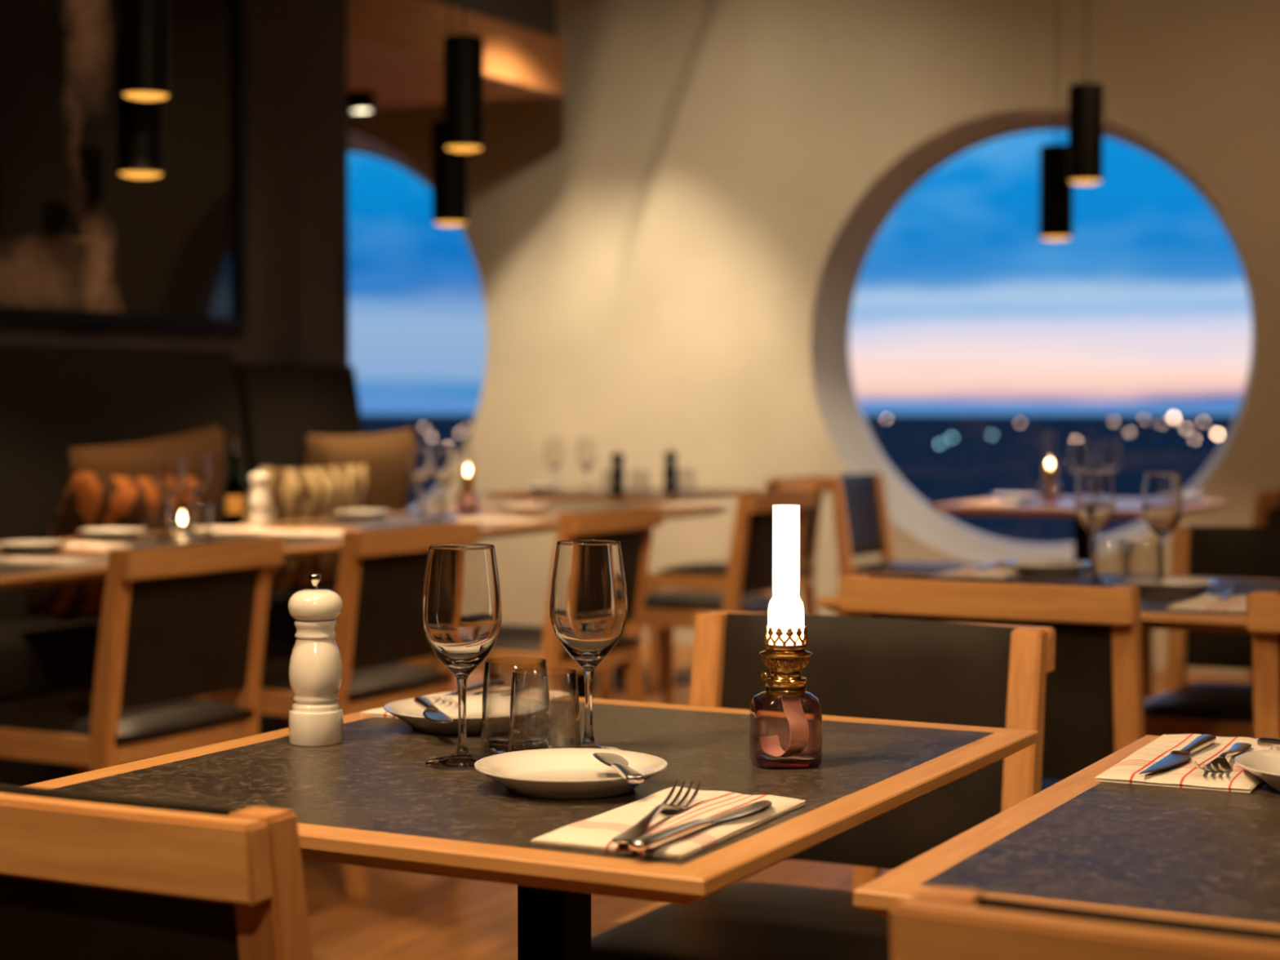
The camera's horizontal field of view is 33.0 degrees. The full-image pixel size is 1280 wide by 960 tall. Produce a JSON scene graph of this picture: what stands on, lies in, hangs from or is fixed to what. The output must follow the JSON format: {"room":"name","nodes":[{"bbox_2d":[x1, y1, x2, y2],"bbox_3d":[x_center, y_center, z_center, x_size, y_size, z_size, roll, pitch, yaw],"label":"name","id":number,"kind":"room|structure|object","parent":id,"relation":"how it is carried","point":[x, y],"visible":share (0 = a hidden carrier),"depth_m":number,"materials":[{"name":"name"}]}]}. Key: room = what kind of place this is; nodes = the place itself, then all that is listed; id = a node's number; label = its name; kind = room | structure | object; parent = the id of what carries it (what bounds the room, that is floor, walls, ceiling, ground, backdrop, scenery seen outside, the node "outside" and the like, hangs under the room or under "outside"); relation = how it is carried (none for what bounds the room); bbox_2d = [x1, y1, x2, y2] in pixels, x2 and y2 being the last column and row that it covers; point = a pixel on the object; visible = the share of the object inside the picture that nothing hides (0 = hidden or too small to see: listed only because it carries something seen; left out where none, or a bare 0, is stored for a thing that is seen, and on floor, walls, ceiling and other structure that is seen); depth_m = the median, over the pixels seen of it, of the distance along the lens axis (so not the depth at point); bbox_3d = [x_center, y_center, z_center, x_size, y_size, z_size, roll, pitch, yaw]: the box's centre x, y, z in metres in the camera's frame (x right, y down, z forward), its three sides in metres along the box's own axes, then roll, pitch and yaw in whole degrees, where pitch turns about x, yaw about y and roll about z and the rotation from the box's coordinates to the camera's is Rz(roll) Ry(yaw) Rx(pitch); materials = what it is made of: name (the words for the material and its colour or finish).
{"room":"restaurant dining room","nodes":[
{"label":"restaurant dining room","id":0,"kind":"room"},
{"bbox_2d":[0,0,349,364],"bbox_3d":[-3.271,-0.554,3.692,0.120,3.000,9.330,1,2,28],"label":"wall","id":1,"kind":"structure","parent":0,"point":[297,50],"depth_m":7.48,"materials":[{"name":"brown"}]},
{"bbox_2d":[0,0,248,333],"bbox_3d":[-1.786,-1.211,6.330,0.035,1.500,1.980,1,2,28],"label":"framed picture","id":2,"kind":"object","parent":1,"relation":"attached to","point":[83,242],"visible":1,"depth_m":6.64,"materials":[{"name":"black"}]},
{"bbox_2d":[347,91,375,115],"bbox_3d":[-1.176,-1.614,9.101,0.124,0.138,0.119,1,2,28],"label":"ceiling spotlight","id":3,"kind":"object","parent":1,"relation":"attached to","point":[359,103],"visible":0.67,"depth_m":9.05,"materials":[{"name":"black"}]},
{"bbox_2d":[346,0,564,109],"bbox_3d":[-1.674,-1.740,8.976,2.240,0.230,1.560,1,2,28],"label":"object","id":4,"kind":"structure","parent":1,"relation":"attached to","point":[396,47],"depth_m":8.58,"materials":[{"name":"brown wood"}]},
{"bbox_2d":[430,0,556,38],"bbox_3d":[-1.690,-2.050,8.956,2.220,0.390,1.530,1,2,28],"label":"trim","id":5,"kind":"structure","parent":1,"relation":"attached to","point":[540,16],"depth_m":8.85,"materials":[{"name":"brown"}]},
{"bbox_2d":[301,641,1248,959],"bbox_3d":[-0.997,0.988,3.949,12.600,0.100,12.000,1,2,28],"label":"floor","id":6,"kind":"structure","parent":0,"point":[402,915],"depth_m":4.62,"materials":[{"name":"brown wood"}]},
{"bbox_2d":[0,548,109,589],"bbox_3d":[-1.476,0.548,4.490,0.700,0.740,0.940,1,2,28],"label":"dining table","id":7,"kind":"object","parent":6,"relation":"on","point":[11,575],"visible":0.38,"depth_m":4.38,"materials":[{"name":"wood"}]},
{"bbox_2d":[0,540,71,553],"bbox_3d":[-1.377,0.152,4.891,0.170,0.022,0.170,1,2,28],"label":"plate","id":8,"kind":"object","parent":7,"relation":"on","point":[13,546],"visible":1,"depth_m":4.84,"materials":[{"name":"white ceramic"}]},
{"bbox_2d":[0,556,107,567],"bbox_3d":[-1.256,0.170,4.551,0.247,0.009,0.127,1,2,28],"label":"napkin","id":9,"kind":"object","parent":7,"relation":"on","point":[33,561],"visible":1,"depth_m":4.51,"materials":[{"name":"fabric"}]},
{"bbox_2d":[0,536,284,774],"bbox_3d":[-1.083,0.519,4.396,0.557,0.804,0.474,1,2,28],"label":"dining chair","id":10,"kind":"object","parent":6,"relation":"on","point":[180,622],"visible":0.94,"depth_m":4.23,"materials":[{"name":"brown wood"}]},
{"bbox_2d":[0,783,312,959],"bbox_3d":[-0.343,0.613,1.792,0.474,0.804,0.557,1,2,28],"label":"dining chair","id":11,"kind":"object","parent":6,"relation":"on","point":[84,876],"visible":1,"depth_m":1.49,"materials":[{"name":"brown wood"}]},
{"bbox_2d":[0,343,397,786],"bbox_3d":[-2.321,0.284,4.800,0.540,1.245,6.320,1,2,28],"label":"bench","id":12,"kind":"object","parent":6,"relation":"on","point":[55,399],"visible":0.33,"depth_m":6.43,"materials":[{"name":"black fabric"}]},
{"bbox_2d":[22,470,200,617],"bbox_3d":[-1.403,0.171,5.794,0.308,0.472,0.544,1,2,26],"label":"cushion","id":13,"kind":"object","parent":12,"relation":"on","point":[91,500],"visible":0.46,"depth_m":5.62,"materials":[{"name":"fabric"}]},
{"bbox_2d":[54,422,226,622],"bbox_3d":[-1.426,0.111,6.211,0.256,0.583,0.708,1,2,29],"label":"cushion","id":14,"kind":"object","parent":12,"relation":"on","point":[135,459],"visible":0.27,"depth_m":6.14,"materials":[{"name":"brown fabric"}]},
{"bbox_2d":[238,462,370,590],"bbox_3d":[-1.035,0.145,6.516,0.302,0.445,0.540,1,2,28],"label":"cushion","id":15,"kind":"object","parent":12,"relation":"on","point":[308,493],"visible":0.55,"depth_m":6.45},
{"bbox_2d":[298,426,417,572],"bbox_3d":[-0.947,0.078,7.122,0.256,0.539,0.635,1,2,28],"label":"cushion","id":16,"kind":"object","parent":12,"relation":"on","point":[388,487],"visible":0.3,"depth_m":7.08,"materials":[{"name":"brown fabric"}]},
{"bbox_2d":[57,527,345,559],"bbox_3d":[-1.030,0.517,5.340,0.700,0.740,0.940,1,2,28],"label":"dining table","id":17,"kind":"object","parent":6,"relation":"on","point":[295,546],"visible":0.12,"depth_m":5.25,"materials":[{"name":"stone"}]},
{"bbox_2d":[76,527,146,539],"bbox_3d":[-1.315,0.134,5.380,0.170,0.022,0.170,1,2,28],"label":"plate","id":18,"kind":"object","parent":17,"relation":"on","point":[113,533],"visible":0.98,"depth_m":5.33,"materials":[{"name":"white ceramic"}]},
{"bbox_2d":[154,453,183,534],"bbox_3d":[-1.207,0.037,5.539,0.075,0.205,0.075,1,2,18],"label":"wine glass","id":19,"kind":"object","parent":17,"relation":"on","point":[169,471],"visible":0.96,"depth_m":5.51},
{"bbox_2d":[154,453,183,502],"bbox_3d":[-1.207,-0.003,5.538,0.075,0.125,0.075,1,2,18],"label":"bowl","id":20,"kind":"object","parent":19,"relation":"on","point":[169,471],"depth_m":5.51,"materials":[{"name":"clear glass"}]},
{"bbox_2d":[182,452,210,527],"bbox_3d":[-1.180,0.029,5.748,0.075,0.205,0.075,1,2,31],"label":"wine glass","id":21,"kind":"object","parent":17,"relation":"on","point":[196,465],"visible":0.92,"depth_m":5.72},
{"bbox_2d":[182,452,210,499],"bbox_3d":[-1.180,-0.011,5.746,0.075,0.125,0.075,1,2,30],"label":"bowl","id":22,"kind":"object","parent":21,"relation":"on","point":[196,465],"depth_m":5.72,"materials":[{"name":"clear glass"}]},
{"bbox_2d":[249,466,270,528],"bbox_3d":[-1.012,0.047,5.748,0.054,0.169,0.054,1,2,28],"label":"pepper mill","id":23,"kind":"object","parent":17,"relation":"on","point":[260,502],"visible":0.98,"depth_m":5.73,"materials":[{"name":"beige paint"}]},
{"bbox_2d":[254,528,344,537],"bbox_3d":[-0.852,0.135,5.542,0.247,0.009,0.127,1,2,28],"label":"napkin","id":24,"kind":"object","parent":17,"relation":"on","point":[328,533],"visible":0.93,"depth_m":5.51,"materials":[{"name":"fabric"}]},
{"bbox_2d":[188,520,479,898],"bbox_3d":[-0.724,0.497,5.003,0.557,0.804,0.474,1,2,28],"label":"dining chair","id":25,"kind":"object","parent":6,"relation":"on","point":[380,581],"visible":0.51,"depth_m":4.81,"materials":[{"name":"brown wood"}]},
{"bbox_2d":[235,511,559,538],"bbox_3d":[-0.584,0.487,6.189,0.700,0.740,0.940,1,2,28],"label":"dining table","id":26,"kind":"object","parent":6,"relation":"on","point":[487,530],"visible":0.14,"depth_m":6.07,"materials":[{"name":"stone"}]},
{"bbox_2d":[225,439,244,524],"bbox_3d":[-1.127,0.004,6.012,0.053,0.237,0.053,1,2,28],"label":"oil bottle","id":27,"kind":"object","parent":26,"relation":"on","point":[234,489],"visible":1,"depth_m":6.00,"materials":[{"name":"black glass"}]},
{"bbox_2d":[406,445,431,512],"bbox_3d":[-0.677,-0.002,6.622,0.075,0.205,0.075,1,2,21],"label":"wine glass","id":28,"kind":"object","parent":26,"relation":"on","point":[419,460],"visible":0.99,"depth_m":6.59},
{"bbox_2d":[406,445,431,486],"bbox_3d":[-0.677,-0.042,6.620,0.075,0.125,0.075,1,2,21],"label":"bowl","id":29,"kind":"object","parent":28,"relation":"on","point":[419,460],"depth_m":6.59,"materials":[{"name":"clear glass"}]},
{"bbox_2d":[431,446,457,515],"bbox_3d":[-0.586,0.003,6.481,0.075,0.205,0.075,2,3,43],"label":"wine glass","id":30,"kind":"object","parent":26,"relation":"on","point":[444,467],"visible":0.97,"depth_m":6.45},
{"bbox_2d":[431,446,457,488],"bbox_3d":[-0.586,-0.037,6.479,0.075,0.125,0.075,2,3,43],"label":"bowl","id":31,"kind":"object","parent":30,"relation":"on","point":[444,467],"depth_m":6.45,"materials":[{"name":"clear glass"}]},
{"bbox_2d":[456,460,479,513],"bbox_3d":[-0.528,-0.021,6.621,0.064,0.243,0.065,0,2,13],"label":"oil lamp","id":32,"kind":"object","parent":26,"relation":"on","point":[467,481],"visible":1,"depth_m":6.61,"materials":[{"name":"pink glass"}]},
{"bbox_2d":[456,490,479,513],"bbox_3d":[-0.528,0.066,6.624,0.064,0.068,0.064,0,2,13],"label":"bottle","id":33,"kind":"object","parent":32,"relation":"on","point":[467,508],"depth_m":6.61,"materials":[{"name":"pink glass"}]},
{"bbox_2d":[397,505,663,702],"bbox_3d":[-0.284,0.470,5.766,0.557,0.804,0.474,1,2,28],"label":"dining chair","id":34,"kind":"object","parent":6,"relation":"on","point":[515,646],"visible":0.48,"depth_m":5.64,"materials":[{"name":"brown wood"}]},
{"bbox_2d":[23,697,1039,959],"bbox_3d":[-0.081,0.635,2.058,0.700,0.740,0.789,1,2,28],"label":"dining table","id":35,"kind":"object","parent":6,"relation":"on","point":[371,798],"visible":0.57,"depth_m":1.94,"materials":[{"name":"stone"}]},
{"bbox_2d":[288,573,342,746],"bbox_3d":[-0.323,0.177,2.151,0.054,0.169,0.054,1,2,28],"label":"pepper mill","id":36,"kind":"object","parent":35,"relation":"on","point":[315,665],"visible":1,"depth_m":2.13,"materials":[{"name":"beige paint"}]},
{"bbox_2d":[422,543,502,767],"bbox_3d":[-0.167,0.164,2.022,0.075,0.205,0.075,-1,2,-28],"label":"wine glass","id":37,"kind":"object","parent":35,"relation":"on","point":[462,606],"visible":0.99,"depth_m":1.99,"materials":[{"name":"glass"}]},
{"bbox_2d":[422,543,502,679],"bbox_3d":[-0.167,0.124,2.020,0.075,0.125,0.075,-1,2,-28],"label":"bowl","id":38,"kind":"object","parent":37,"relation":"on","point":[462,606],"depth_m":1.99,"materials":[{"name":"clear glass"}]},
{"bbox_2d":[383,694,546,733],"bbox_3d":[-0.182,0.247,2.260,0.170,0.022,0.170,1,2,28],"label":"plate","id":39,"kind":"object","parent":35,"relation":"on","point":[497,707],"visible":0.72,"depth_m":2.27,"materials":[{"name":"white ceramic"}]},
{"bbox_2d":[360,685,572,718],"bbox_3d":[-0.190,0.247,2.409,0.127,0.009,0.237,1,2,29],"label":"napkin","id":40,"kind":"object","parent":35,"relation":"on","point":[531,693],"visible":0.23,"depth_m":2.44,"materials":[{"name":"fabric"}]},
{"bbox_2d":[480,658,551,754],"bbox_3d":[-0.120,0.219,2.098,0.068,0.088,0.068,1,2,28],"label":"water glass","id":41,"kind":"object","parent":35,"relation":"on","point":[491,744],"visible":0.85,"depth_m":2.09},
{"bbox_2d":[507,669,581,752],"bbox_3d":[-0.089,0.222,2.015,0.068,0.088,0.068,1,2,28],"label":"water glass","id":42,"kind":"object","parent":35,"relation":"on","point":[574,675],"visible":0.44,"depth_m":2.00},
{"bbox_2d":[474,747,667,799],"bbox_3d":[-0.060,0.260,1.899,0.170,0.022,0.170,1,2,28],"label":"plate","id":43,"kind":"object","parent":35,"relation":"on","point":[569,773],"visible":0.91,"depth_m":1.92,"materials":[{"name":"white ceramic"}]},
{"bbox_2d":[592,752,644,783],"bbox_3d":[-0.017,0.246,1.863,0.025,0.008,0.151,0,2,-12],"label":"table knife","id":44,"kind":"object","parent":43,"relation":"on","point":[616,762],"visible":1,"depth_m":1.84,"materials":[{"name":"silver metal"}]},
{"bbox_2d":[550,539,627,750],"bbox_3d":[-0.049,0.161,2.082,0.075,0.205,0.075,0,2,2],"label":"wine glass","id":45,"kind":"object","parent":35,"relation":"on","point":[588,604],"visible":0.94,"depth_m":2.05,"materials":[{"name":"glass"}]},
{"bbox_2d":[550,539,627,671],"bbox_3d":[-0.049,0.121,2.080,0.075,0.125,0.075,0,2,2],"label":"bowl","id":46,"kind":"object","parent":45,"relation":"on","point":[588,604],"depth_m":2.05,"materials":[{"name":"clear glass"}]},
{"bbox_2d":[530,786,805,859],"bbox_3d":[0.028,0.272,1.736,0.127,0.009,0.247,1,2,27],"label":"napkin","id":47,"kind":"object","parent":35,"relation":"on","point":[597,833],"visible":0.77,"depth_m":1.70,"materials":[{"name":"fabric"}]},
{"bbox_2d":[611,780,701,844],"bbox_3d":[0.013,0.261,1.703,0.025,0.014,0.198,1,2,16],"label":"fork","id":48,"kind":"object","parent":47,"relation":"on","point":[637,829],"visible":0.98,"depth_m":1.70,"materials":[{"name":"silver metal"}]},
{"bbox_2d":[628,800,772,850],"bbox_3d":[0.053,0.266,1.683,0.020,0.008,0.222,1,2,30],"label":"table knife","id":49,"kind":"object","parent":47,"relation":"on","point":[652,840],"visible":1,"depth_m":1.65,"materials":[{"name":"silver metal"}]},
{"bbox_2d":[749,504,822,768],"bbox_3d":[0.137,0.145,2.021,0.064,0.243,0.064,0,2,-7],"label":"oil lamp","id":50,"kind":"object","parent":35,"relation":"on","point":[785,655],"visible":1,"depth_m":2.01,"materials":[{"name":"pink glass"}]},
{"bbox_2d":[749,690,822,768],"bbox_3d":[0.137,0.232,2.024,0.064,0.068,0.064,0,2,-7],"label":"bottle","id":51,"kind":"object","parent":50,"relation":"on","point":[775,757],"depth_m":2.01,"materials":[{"name":"pink glass"}]},
{"bbox_2d":[427,501,728,697],"bbox_3d":[-0.189,0.460,6.941,0.700,0.740,0.720,1,2,28],"label":"dining table","id":52,"kind":"object","parent":6,"relation":"on","point":[557,507],"visible":0.15,"depth_m":6.92,"materials":[{"name":"wood"}]},
{"bbox_2d":[482,484,759,692],"bbox_3d":[-0.060,0.410,8.319,0.780,0.740,0.800,1,2,28],"label":"dining table","id":53,"kind":"object","parent":6,"relation":"on","point":[656,495],"visible":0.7,"depth_m":8.11,"materials":[{"name":"wood"}]},
{"bbox_2d":[544,438,564,493],"bbox_3d":[-0.320,-0.054,8.065,0.075,0.205,0.075,1,2,16],"label":"wine glass","id":54,"kind":"object","parent":53,"relation":"on","point":[553,448],"visible":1,"depth_m":8.04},
{"bbox_2d":[544,438,564,471],"bbox_3d":[-0.320,-0.094,8.064,0.075,0.125,0.075,1,2,16],"label":"bowl","id":55,"kind":"object","parent":54,"relation":"on","point":[553,448],"depth_m":8.04,"materials":[{"name":"clear glass"}]},
{"bbox_2d":[577,437,596,493],"bbox_3d":[-0.199,-0.055,8.081,0.075,0.205,0.075,0,2,12],"label":"wine glass","id":56,"kind":"object","parent":53,"relation":"on","point":[586,447],"visible":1,"depth_m":8.05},
{"bbox_2d":[577,437,596,471],"bbox_3d":[-0.199,-0.095,8.079,0.075,0.125,0.075,0,2,12],"label":"bowl","id":57,"kind":"object","parent":56,"relation":"on","point":[586,447],"depth_m":8.05,"materials":[{"name":"clear glass"}]},
{"bbox_2d":[610,448,625,495],"bbox_3d":[-0.082,-0.029,7.876,0.054,0.169,0.054,1,2,28],"label":"pepper mill","id":58,"kind":"object","parent":53,"relation":"on","point":[617,473],"visible":1,"depth_m":7.86,"materials":[{"name":"black paint"}]},
{"bbox_2d":[663,447,677,492],"bbox_3d":[0.115,-0.039,8.157,0.054,0.169,0.054,1,2,28],"label":"pepper mill","id":59,"kind":"object","parent":53,"relation":"on","point":[670,472],"visible":1,"depth_m":8.14,"materials":[{"name":"black paint"}]},
{"bbox_2d":[597,488,816,704],"bbox_3d":[0.215,0.431,6.847,0.557,0.804,0.474,1,2,28],"label":"dining chair","id":60,"kind":"object","parent":6,"relation":"on","point":[749,566],"visible":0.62,"depth_m":6.66,"materials":[{"name":"brown wood"}]},
{"bbox_2d":[646,475,828,691],"bbox_3d":[0.377,0.385,8.133,0.557,0.804,0.474,1,2,28],"label":"dining chair","id":61,"kind":"object","parent":6,"relation":"on","point":[706,576],"visible":0.48,"depth_m":8.05,"materials":[{"name":"brown wood"}]},
{"bbox_2d":[591,610,1055,959],"bbox_3d":[0.181,0.585,2.568,0.474,0.804,0.557,1,2,28],"label":"dining chair","id":62,"kind":"object","parent":6,"relation":"on","point":[976,674],"visible":0.56,"depth_m":2.69,"materials":[{"name":"leather"}]},
{"bbox_2d":[822,473,982,616],"bbox_3d":[1.034,0.383,8.195,0.557,0.804,0.474,1,2,28],"label":"dining chair","id":63,"kind":"object","parent":6,"relation":"on","point":[862,525],"visible":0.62,"depth_m":8.22,"materials":[{"name":"brown wood"}]},
{"bbox_2d":[838,574,1144,891],"bbox_3d":[0.652,0.548,3.600,0.474,0.804,0.557,1,2,28],"label":"dining chair","id":64,"kind":"object","parent":6,"relation":"on","point":[1094,695],"visible":0.35,"depth_m":3.33,"materials":[{"name":"brown wood"}]},
{"bbox_2d":[817,569,1279,633],"bbox_3d":[0.824,0.568,3.916,0.760,0.740,0.780,1,2,28],"label":"dining table","id":65,"kind":"object","parent":6,"relation":"on","point":[1154,614],"visible":0.18,"depth_m":3.72,"materials":[{"name":"wood"}]},
{"bbox_2d":[941,564,1022,577],"bbox_3d":[0.700,0.179,4.295,0.127,0.009,0.247,1,2,28],"label":"napkin","id":66,"kind":"object","parent":65,"relation":"on","point":[1002,571],"visible":0.75,"depth_m":4.22,"materials":[{"name":"fabric"}]},
{"bbox_2d":[1006,559,1090,575],"bbox_3d":[0.811,0.174,4.275,0.170,0.022,0.170,1,2,28],"label":"plate","id":67,"kind":"object","parent":65,"relation":"on","point":[1034,566],"visible":0.98,"depth_m":4.23,"materials":[{"name":"white ceramic"}]},
{"bbox_2d":[1075,471,1115,577],"bbox_3d":[0.879,0.086,4.174,0.075,0.205,0.075,0,2,6],"label":"wine glass","id":68,"kind":"object","parent":65,"relation":"on","point":[1095,503],"visible":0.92,"depth_m":4.15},
{"bbox_2d":[1075,471,1115,536],"bbox_3d":[0.879,0.046,4.172,0.075,0.125,0.075,0,2,6],"label":"bowl","id":69,"kind":"object","parent":68,"relation":"on","point":[1095,503],"depth_m":4.14,"materials":[{"name":"clear glass"}]},
{"bbox_2d":[1142,472,1182,577],"bbox_3d":[0.986,0.089,4.081,0.075,0.205,0.075,1,2,15],"label":"wine glass","id":70,"kind":"object","parent":65,"relation":"on","point":[1162,500],"visible":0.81,"depth_m":4.05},
{"bbox_2d":[1142,472,1182,539],"bbox_3d":[0.986,0.050,4.079,0.075,0.125,0.075,1,2,15],"label":"bowl","id":71,"kind":"object","parent":70,"relation":"on","point":[1162,500],"depth_m":4.05,"materials":[{"name":"clear glass"}]},
{"bbox_2d":[1120,577,1218,595],"bbox_3d":[0.943,0.190,3.844,0.170,0.022,0.170,1,2,28],"label":"plate","id":72,"kind":"object","parent":65,"relation":"on","point":[1147,585],"visible":0.98,"depth_m":3.80,"materials":[{"name":"white ceramic"}]},
{"bbox_2d":[1165,594,1246,613],"bbox_3d":[0.971,0.204,3.602,0.127,0.009,0.247,1,2,28],"label":"napkin","id":73,"kind":"object","parent":65,"relation":"on","point":[1204,602],"visible":0.73,"depth_m":3.53,"materials":[{"name":"fabric"}]},
{"bbox_2d":[853,734,1279,930],"bbox_3d":[0.643,0.648,1.704,0.702,0.740,0.792,1,2,28],"label":"dining table","id":74,"kind":"object","parent":6,"relation":"on","point":[1206,855],"visible":0.59,"depth_m":1.61,"materials":[{"name":"stone"}]},
{"bbox_2d":[1094,733,1279,793],"bbox_3d":[0.528,0.261,2.024,0.137,0.009,0.277,1,2,26],"label":"napkin","id":75,"kind":"object","parent":74,"relation":"on","point":[1186,775],"visible":0.6,"depth_m":1.94,"materials":[{"name":"fabric"}]},
{"bbox_2d":[1138,734,1216,773],"bbox_3d":[0.503,0.255,2.004,0.025,0.008,0.224,1,2,27],"label":"table knife","id":76,"kind":"object","parent":75,"relation":"on","point":[1175,757],"visible":1,"depth_m":2.00,"materials":[{"name":"silver metal"}]},
{"bbox_2d":[1194,742,1251,771],"bbox_3d":[0.538,0.251,1.981,0.025,0.014,0.198,1,2,25],"label":"fork","id":77,"kind":"object","parent":75,"relation":"on","point":[1220,763],"visible":1,"depth_m":1.95,"materials":[{"name":"silver metal"}]},
{"bbox_2d":[1234,748,1279,791],"bbox_3d":[0.611,0.260,1.899,0.170,0.022,0.170,1,2,28],"label":"plate","id":78,"kind":"object","parent":74,"relation":"on","point":[1264,765],"visible":1,"depth_m":1.93,"materials":[{"name":"white ceramic"}]},
{"bbox_2d":[929,496,1230,572],"bbox_3d":[1.496,0.447,7.294,0.790,0.740,0.830,1,2,28],"label":"dining table","id":79,"kind":"object","parent":6,"relation":"on","point":[1125,508],"visible":0.4,"depth_m":7.09,"materials":[{"name":"stone"}]},
{"bbox_2d":[1040,430,1059,502],"bbox_3d":[1.387,-0.046,7.309,0.064,0.243,0.064,0,2,13],"label":"oil lamp","id":80,"kind":"object","parent":79,"relation":"on","point":[1049,473],"visible":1,"depth_m":7.30,"materials":[{"name":"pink glass"}]},
{"bbox_2d":[1068,441,1091,502],"bbox_3d":[1.478,-0.025,7.251,0.075,0.205,0.075,1,2,26],"label":"wine glass","id":81,"kind":"object","parent":79,"relation":"on","point":[1080,454],"visible":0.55,"depth_m":7.22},
{"bbox_2d":[1068,441,1091,478],"bbox_3d":[1.478,-0.065,7.250,0.075,0.125,0.075,1,2,26],"label":"bowl","id":82,"kind":"object","parent":81,"relation":"on","point":[1080,454],"depth_m":7.22,"materials":[{"name":"clear glass"}]},
{"bbox_2d":[1097,440,1119,501],"bbox_3d":[1.610,-0.031,7.428,0.075,0.205,0.075,-1,3,-35],"label":"wine glass","id":83,"kind":"object","parent":79,"relation":"on","point":[1108,456],"visible":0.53,"depth_m":7.40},
{"bbox_2d":[1097,440,1119,474],"bbox_3d":[1.610,-0.071,7.426,0.075,0.125,0.075,-1,3,-35],"label":"bowl","id":84,"kind":"object","parent":83,"relation":"on","point":[1108,456],"depth_m":7.40,"materials":[{"name":"clear glass"}]},
{"bbox_2d":[889,885,1279,959],"bbox_3d":[0.474,0.629,1.346,0.474,0.804,0.557,1,2,28],"label":"dining chair","id":85,"kind":"object","parent":6,"relation":"on","point":[937,922],"visible":1,"depth_m":1.17,"materials":[{"name":"brown wood"}]},
{"bbox_2d":[1141,487,1279,699],"bbox_3d":[1.879,0.420,7.165,0.557,0.804,0.474,1,2,28],"label":"dining chair","id":86,"kind":"object","parent":6,"relation":"on","point":[1267,510],"visible":0.16,"depth_m":6.94,"materials":[{"name":"brown wood"}]},
{"bbox_2d":[1143,525,1279,737],"bbox_3d":[1.303,0.513,4.559,0.474,0.804,0.557,1,2,28],"label":"dining chair","id":87,"kind":"object","parent":6,"relation":"on","point":[1220,709],"visible":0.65,"depth_m":4.77,"materials":[{"name":"brown wood"}]},
{"bbox_2d":[1246,591,1279,738],"bbox_3d":[1.219,0.559,3.292,0.474,0.804,0.557,1,2,28],"label":"dining chair","id":88,"kind":"object","parent":6,"relation":"on","point":[1263,607],"visible":0.53,"depth_m":3.17,"materials":[{"name":"brown wood"}]},
{"bbox_2d":[347,0,1279,676],"bbox_3d":[1.586,-0.739,8.810,12.600,3.000,0.143,1,2,28],"label":"wall","id":89,"kind":"structure","parent":0,"point":[650,240],"depth_m":9.40,"materials":[{"name":"paint"}]},
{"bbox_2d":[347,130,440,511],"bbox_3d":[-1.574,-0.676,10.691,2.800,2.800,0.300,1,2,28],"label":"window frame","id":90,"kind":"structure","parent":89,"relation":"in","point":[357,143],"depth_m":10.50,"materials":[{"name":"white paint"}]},
{"bbox_2d":[809,109,1255,564],"bbox_3d":[1.638,-0.579,9.007,2.586,2.586,0.300,1,2,28],"label":"window","id":91,"kind":"structure","parent":89,"relation":"in","point":[846,428],"depth_m":9.27,"materials":[{"name":"white paint"}]},
{"bbox_3d":[-0.997,-2.110,3.838,12.600,0.100,12.000,1,2,28],"label":"ceiling","id":92,"kind":"structure","parent":0,"visible":0},
{"bbox_2d":[115,44,164,178],"bbox_3d":[-1.260,-1.440,5.432,0.116,1.355,0.116,1,2,28],"label":"pendant lamp","id":93,"kind":"object","parent":92,"relation":"hanging from","point":[140,123],"visible":0.65,"depth_m":5.40,"materials":[{"name":"black"}]},
{"bbox_2d":[120,0,170,100],"bbox_3d":[-1.194,-1.514,5.199,0.116,1.190,0.116,1,2,28],"label":"pendant lamp","id":94,"kind":"object","parent":92,"relation":"hanging from","point":[145,63],"visible":1,"depth_m":5.17,"materials":[{"name":"black"}]},
{"bbox_2d":[431,0,468,226],"bbox_3d":[-0.609,-1.494,6.921,0.116,1.355,0.116,1,2,28],"label":"pendant lamp","id":95,"kind":"object","parent":92,"relation":"hanging from","point":[450,168],"visible":0.73,"depth_m":6.89,"materials":[{"name":"black"}]},
{"bbox_2d":[443,0,484,151],"bbox_3d":[-0.513,-1.553,6.278,0.116,1.190,0.116,1,2,28],"label":"pendant lamp","id":96,"kind":"object","parent":92,"relation":"hanging from","point":[464,89],"visible":1,"depth_m":6.25,"materials":[{"name":"black"}]},
{"bbox_2d":[1039,0,1073,240],"bbox_3d":[1.456,-1.516,7.540,0.116,1.355,0.116,1,2,28],"label":"pendant lamp","id":97,"kind":"object","parent":92,"relation":"hanging from","point":[1055,193],"visible":0.92,"depth_m":7.51,"materials":[{"name":"black"}]},
{"bbox_2d":[1067,0,1103,184],"bbox_3d":[1.494,-1.587,7.228,0.116,1.190,0.116,1,2,28],"label":"pendant lamp","id":98,"kind":"object","parent":92,"relation":"hanging from","point":[1085,100],"visible":1,"depth_m":7.20,"materials":[{"name":"black"}]},
{"label":"outside","id":99,"kind":"structure","parent":0,"visible":0},
{"bbox_2d":[360,413,1235,544],"bbox_3d":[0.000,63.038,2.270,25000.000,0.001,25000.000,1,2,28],"label":"ground","id":100,"kind":"structure","parent":99,"point":[973,464],"depth_m":2840.86,"materials":[{"name":"black"}]},
{"bbox_2d":[357,389,1240,414],"bbox_3d":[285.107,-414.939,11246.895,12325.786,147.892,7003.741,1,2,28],"label":"sea","id":101,"kind":"structure","parent":100,"relation":"on","point":[371,402],"depth_m":8883.94,"materials":[{"name":"blue"}]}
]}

